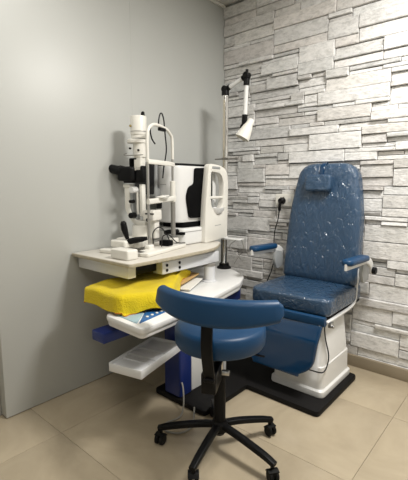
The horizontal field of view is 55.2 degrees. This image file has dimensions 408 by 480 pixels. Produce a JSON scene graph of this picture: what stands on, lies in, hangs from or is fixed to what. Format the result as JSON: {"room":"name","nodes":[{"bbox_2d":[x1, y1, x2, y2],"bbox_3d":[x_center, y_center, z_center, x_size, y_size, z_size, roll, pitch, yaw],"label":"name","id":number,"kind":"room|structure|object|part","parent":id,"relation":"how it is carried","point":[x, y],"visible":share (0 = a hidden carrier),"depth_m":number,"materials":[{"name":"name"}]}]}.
{"room":"examination room","nodes":[
{"label":"examination room","id":0,"kind":"room"},
{"bbox_2d":[0,0,224,417],"bbox_3d":[-0.464,-0.442,2.548,0.101,2.556,1.812,7,11,40],"label":"wall","id":1,"kind":"structure","parent":0,"point":[74,74],"depth_m":2.19,"materials":[{"name":"grey paint"}]},
{"bbox_2d":[209,0,225,7],"bbox_3d":[-0.419,-1.693,2.332,0.022,0.016,1.772,7,11,40],"label":"trim","id":2,"kind":"structure","parent":1,"relation":"attached to","point":[213,1],"depth_m":2.93,"materials":[{"name":"white"}]},
{"bbox_2d":[0,363,407,479],"bbox_3d":[0.028,1.114,0.875,3.600,0.050,4.200,7,11,40],"label":"floor","id":3,"kind":"structure","parent":0,"point":[103,428],"depth_m":1.86,"materials":[{"name":"beige tile"}]},
{"bbox_2d":[165,382,194,433],"bbox_3d":[-0.105,0.864,2.007,0.141,0.128,0.268,3,9,20],"label":"cable","id":4,"kind":"object","parent":3,"relation":"on","point":[188,429],"visible":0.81,"depth_m":2.01,"materials":[{"name":"grey plastic"}]},
{"bbox_2d":[154,285,283,479],"bbox_3d":[0.100,0.577,1.712,0.593,0.776,0.532,7,11,40],"label":"stool","id":5,"kind":"object","parent":3,"relation":"on","point":[214,331],"visible":1,"depth_m":1.56,"materials":[{"name":"blue leather"}]},
{"bbox_3d":[-0.077,0.858,1.804,0.280,0.066,0.034,1,8,6],"label":"leg","id":6,"kind":"part","parent":5,"relation":"part of","materials":[{"name":"black plastic"}]},
{"bbox_3d":[0.009,0.878,1.665,0.034,0.066,0.259,4,9,26],"label":"leg","id":7,"kind":"part","parent":5,"relation":"part of","materials":[{"name":"black plastic"}]},
{"bbox_3d":[0.018,0.446,1.511,0.048,0.307,0.050,4,9,26],"label":"post","id":8,"kind":"part","parent":5,"relation":"part of","materials":[{"name":"black plastic"}]},
{"bbox_3d":[0.025,0.269,1.518,0.557,0.110,0.137,4,9,26],"label":"backrest","id":9,"kind":"part","parent":5,"relation":"part of","materials":[{"name":"blue leather"}]},
{"bbox_3d":[0.071,0.407,1.724,0.402,0.102,0.402,7,11,40],"label":"seat","id":10,"kind":"part","parent":5,"relation":"part of","materials":[{"name":"blue leather"}]},
{"bbox_3d":[0.089,0.550,1.615,0.032,0.024,0.024,2,8,13],"label":"tilt knob","id":11,"kind":"part","parent":5,"relation":"part of","materials":[{"name":"silver metal"}]},
{"bbox_3d":[0.184,0.876,1.679,0.296,0.066,0.034,8,11,44],"label":"leg","id":12,"kind":"part","parent":5,"relation":"part of","materials":[{"name":"black plastic"}]},
{"bbox_3d":[0.205,0.853,1.839,0.269,0.066,0.034,-3,9,-21],"label":"leg","id":13,"kind":"part","parent":5,"relation":"part of","materials":[{"name":"black plastic"}]},
{"bbox_2d":[156,357,355,416],"bbox_3d":[0.334,0.863,2.353,0.830,0.032,0.935,7,11,40],"label":"floor plate","id":14,"kind":"object","parent":3,"relation":"on","point":[245,373],"visible":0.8,"depth_m":2.23,"materials":[{"name":"black"}]},
{"bbox_2d":[72,241,243,396],"bbox_3d":[-0.150,0.447,2.370,0.760,0.787,1.245,7,11,40],"label":"stand","id":15,"kind":"object","parent":14,"relation":"on","point":[143,359],"visible":0.6,"depth_m":2.12,"materials":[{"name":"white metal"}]},
{"bbox_3d":[-0.325,0.351,1.808,0.172,0.004,0.113,7,11,40],"label":"pale panel","id":16,"kind":"part","parent":15,"relation":"part of","materials":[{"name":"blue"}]},
{"bbox_2d":[84,269,190,316],"bbox_3d":[-0.262,0.243,2.103,0.472,0.132,0.682,7,11,40],"label":"towel","id":17,"kind":"object","parent":15,"relation":"on","point":[118,295],"visible":0.73,"depth_m":1.91,"materials":[{"name":"yellow fabric"}]},
{"bbox_2d":[99,111,185,260],"bbox_3d":[-0.405,-0.344,2.287,0.543,0.801,0.572,7,11,40],"label":"lamp","id":18,"kind":"object","parent":15,"relation":"on","point":[145,232],"visible":0.99,"depth_m":2.28,"materials":[{"name":"beige plastic"}]},
{"bbox_3d":[-0.415,0.071,2.027,0.138,0.052,0.075,6,10,37],"label":"rail","id":19,"kind":"part","parent":18,"relation":"part of","materials":[{"name":"beige plastic"}]},
{"bbox_3d":[-0.427,-0.147,2.328,0.038,0.037,0.045,4,9,27],"label":"adjusting knob","id":20,"kind":"part","parent":18,"relation":"part of","materials":[{"name":"black plastic"}]},
{"bbox_3d":[-0.415,-0.297,2.303,0.038,0.038,0.050,4,9,27],"label":"pivot knob","id":21,"kind":"part","parent":18,"relation":"part of","materials":[{"name":"white plastic"}]},
{"bbox_3d":[-0.405,-0.215,2.355,0.148,0.243,0.045,4,9,27],"label":"microscope arm","id":22,"kind":"part","parent":18,"relation":"part of","materials":[{"name":"beige plastic"}]},
{"bbox_3d":[-0.376,0.002,2.200,0.118,0.046,0.035,0,8,2],"label":"lever handle","id":23,"kind":"part","parent":18,"relation":"part of","materials":[{"name":"black plastic"}]},
{"bbox_3d":[-0.352,0.046,2.311,0.340,0.022,0.410,4,9,27],"label":"frame","id":24,"kind":"part","parent":18,"relation":"part of","materials":[{"name":"beige plastic"}]},
{"bbox_3d":[-0.310,-0.244,2.174,0.015,0.604,0.015,7,11,40],"label":"frame rod","id":25,"kind":"part","parent":18,"relation":"part of","materials":[{"name":"silver metal"}]},
{"bbox_3d":[-0.269,-0.207,2.329,0.036,0.040,0.036,7,11,40],"label":"dimmer knob","id":26,"kind":"part","parent":18,"relation":"part of","materials":[{"name":"black plastic"}]},
{"bbox_3d":[-0.202,-0.053,2.476,0.107,0.034,0.030,0,8,0],"label":"height handle","id":27,"kind":"part","parent":18,"relation":"part of","materials":[{"name":"black plastic"}]},
{"bbox_3d":[-0.192,-0.277,2.406,0.015,0.604,0.015,7,11,40],"label":"frame rod","id":28,"kind":"part","parent":18,"relation":"part of","materials":[{"name":"silver metal"}]},
{"bbox_2d":[109,337,180,379],"bbox_3d":[-0.285,0.584,1.963,0.189,0.043,0.364,4,9,27],"label":"tray","id":29,"kind":"object","parent":15,"relation":"on","point":[138,362],"depth_m":1.92,"materials":[{"name":"white plastic"}]},
{"bbox_3d":[-0.262,0.116,2.325,0.261,0.050,0.624,7,11,40],"label":"slide rail","id":30,"kind":"part","parent":15,"relation":"part of","materials":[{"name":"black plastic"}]},
{"bbox_2d":[134,162,227,244],"bbox_3d":[-0.134,-0.249,2.607,0.380,0.525,0.562,7,11,40],"label":"autorefractor","id":31,"kind":"object","parent":15,"relation":"on","point":[198,219],"visible":0.91,"depth_m":2.53,"materials":[{"name":"white plastic"}]},
{"bbox_3d":[-0.124,-0.497,2.609,0.209,0.015,0.410,7,11,40],"label":"lid","id":32,"kind":"part","parent":31,"relation":"part of","materials":[{"name":"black plastic"}]},
{"bbox_3d":[0.072,-0.249,2.639,0.045,0.517,0.245,7,11,40],"label":"chin rest frame","id":33,"kind":"part","parent":31,"relation":"part of","materials":[{"name":"beige plastic"}]},
{"bbox_3d":[-0.093,0.125,2.319,0.075,0.068,0.500,7,10,39],"label":"table arm","id":34,"kind":"part","parent":15,"relation":"part of","materials":[{"name":"silver metal"}]},
{"bbox_2d":[180,278,202,290],"bbox_3d":[-0.105,0.259,2.335,0.130,0.023,0.220,3,8,19],"label":"paper stack","id":35,"kind":"object","parent":15,"relation":"on","point":[193,282],"visible":0.52,"depth_m":2.30,"materials":[{"name":"white paper"}]},
{"bbox_2d":[181,272,198,284],"bbox_3d":[-0.129,0.230,2.365,0.110,0.029,0.220,4,9,27],"label":"envelope","id":36,"kind":"object","parent":35,"relation":"on","point":[192,274],"visible":0.49,"depth_m":2.35,"materials":[{"name":"brown paper"}]},
{"bbox_3d":[0.034,0.207,2.459,0.094,0.107,0.094,7,11,40],"label":"table post","id":37,"kind":"part","parent":15,"relation":"part of","materials":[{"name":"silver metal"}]},
{"bbox_2d":[215,69,253,268],"bbox_3d":[0.201,-0.457,2.706,0.126,1.352,0.335,-5,10,-33],"label":"lamp","id":38,"kind":"object","parent":15,"relation":"on","point":[244,133],"visible":0.88,"depth_m":2.68,"materials":[{"name":"white plastic"}]},
{"bbox_2d":[221,236,243,240],"bbox_3d":[0.193,-0.011,2.781,0.186,0.020,0.083,6,10,35],"label":"shelf","id":39,"kind":"object","parent":38,"relation":"attached to","point":[225,238],"depth_m":2.75,"materials":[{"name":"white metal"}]},
{"bbox_3d":[0.215,-1.057,2.623,0.184,0.090,0.029,7,11,40],"label":"arm","id":40,"kind":"part","parent":38,"relation":"part of","materials":[{"name":"white metal"}]},
{"bbox_3d":[0.262,-0.722,2.561,0.108,0.151,0.112,7,11,40],"label":"lamp shade","id":41,"kind":"part","parent":38,"relation":"part of","materials":[{"name":"beige plastic"}]},
{"bbox_3d":[0.277,-0.941,2.586,0.042,0.283,0.029,7,11,40],"label":"arm","id":42,"kind":"part","parent":38,"relation":"part of","materials":[{"name":"white metal"}]},
{"bbox_2d":[249,162,376,397],"bbox_3d":[0.654,0.175,2.415,0.664,1.310,0.752,7,11,40],"label":"chair","id":43,"kind":"object","parent":14,"relation":"on","point":[324,264],"visible":0.91,"depth_m":2.38,"materials":[{"name":"blue leather"}]},
{"bbox_3d":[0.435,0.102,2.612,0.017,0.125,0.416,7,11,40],"label":"armrest","id":44,"kind":"part","parent":43,"relation":"part of","materials":[{"name":"blue leather"}]},
{"bbox_3d":[0.430,0.574,2.232,0.492,0.313,0.101,7,11,40],"label":"footrest panel","id":45,"kind":"part","parent":43,"relation":"part of","materials":[{"name":"blue leather"}]},
{"bbox_3d":[0.646,0.324,2.448,0.505,0.108,0.530,7,11,40],"label":"seat","id":46,"kind":"part","parent":43,"relation":"part of","materials":[{"name":"blue leather"}]},
{"bbox_2d":[304,174,332,191],"bbox_3d":[0.733,-0.364,2.499,0.176,0.111,0.059,7,11,40],"label":"cushion","id":47,"kind":"object","parent":43,"relation":"on","point":[313,182],"depth_m":2.47,"materials":[{"name":"blue leather"}]},
{"bbox_3d":[0.789,-0.112,2.553,0.503,0.768,0.199,7,11,40],"label":"backrest","id":48,"kind":"part","parent":43,"relation":"part of","materials":[{"name":"blue leather"}]},
{"bbox_3d":[0.643,0.383,2.453,0.480,0.022,0.520,7,11,40],"label":"seat frame","id":49,"kind":"part","parent":43,"relation":"part of","materials":[{"name":"white"}]},
{"bbox_3d":[0.689,0.460,2.097,0.035,0.030,0.042,7,11,40],"label":"release lever","id":50,"kind":"part","parent":43,"relation":"part of","materials":[{"name":"silver metal"}]},
{"bbox_3d":[0.806,0.315,2.252,0.037,0.237,0.447,7,11,40],"label":"rail","id":51,"kind":"part","parent":43,"relation":"part of","materials":[{"name":"white metal"}]},
{"bbox_3d":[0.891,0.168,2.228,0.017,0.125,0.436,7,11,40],"label":"armrest","id":52,"kind":"part","parent":43,"relation":"part of","materials":[{"name":"blue leather"}]},
{"bbox_3d":[1.035,0.186,2.369,0.024,0.044,0.044,7,11,40],"label":"lock knob","id":53,"kind":"part","parent":43,"relation":"part of","materials":[{"name":"black plastic"}]},
{"bbox_2d":[216,0,242,6],"bbox_3d":[0.104,-1.486,0.443,3.900,0.100,4.400,7,11,40],"label":"ceiling","id":54,"kind":"structure","parent":0,"point":[226,3],"depth_m":2.92,"materials":[{"name":"grey paint"}]},
{"bbox_2d":[223,0,407,368],"bbox_3d":[1.435,-0.384,2.150,3.500,2.560,0.142,7,11,40],"label":"wall","id":55,"kind":"structure","parent":0,"point":[329,78],"depth_m":2.55,"materials":[{"name":"stone"}]},
{"bbox_2d":[267,197,285,280],"bbox_3d":[0.504,0.242,2.898,0.167,1.114,0.083,7,11,40],"label":"plug","id":56,"kind":"object","parent":55,"relation":"attached to","point":[281,200],"visible":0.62,"depth_m":2.80,"materials":[{"name":"black plastic"}]},
{"bbox_3d":[0.516,0.281,2.909,0.043,1.032,0.179,-4,9,-27],"label":"cord","id":57,"kind":"part","parent":56,"relation":"part of","materials":[{"name":"black plastic"}]},
{"bbox_2d":[275,194,293,205],"bbox_3d":[0.582,-0.289,2.812,0.150,0.088,0.023,7,11,40],"label":"wall socket","id":58,"kind":"object","parent":55,"relation":"attached to","point":[288,197],"visible":0.71,"depth_m":2.80,"materials":[{"name":"beige plastic"}]},
{"bbox_2d":[347,353,407,381],"bbox_3d":[1.400,0.852,2.284,3.300,0.075,0.040,7,11,40],"label":"baseboard","id":59,"kind":"structure","parent":55,"relation":"attached to","point":[382,368],"depth_m":2.50,"materials":[{"name":"tile"}]}
]}

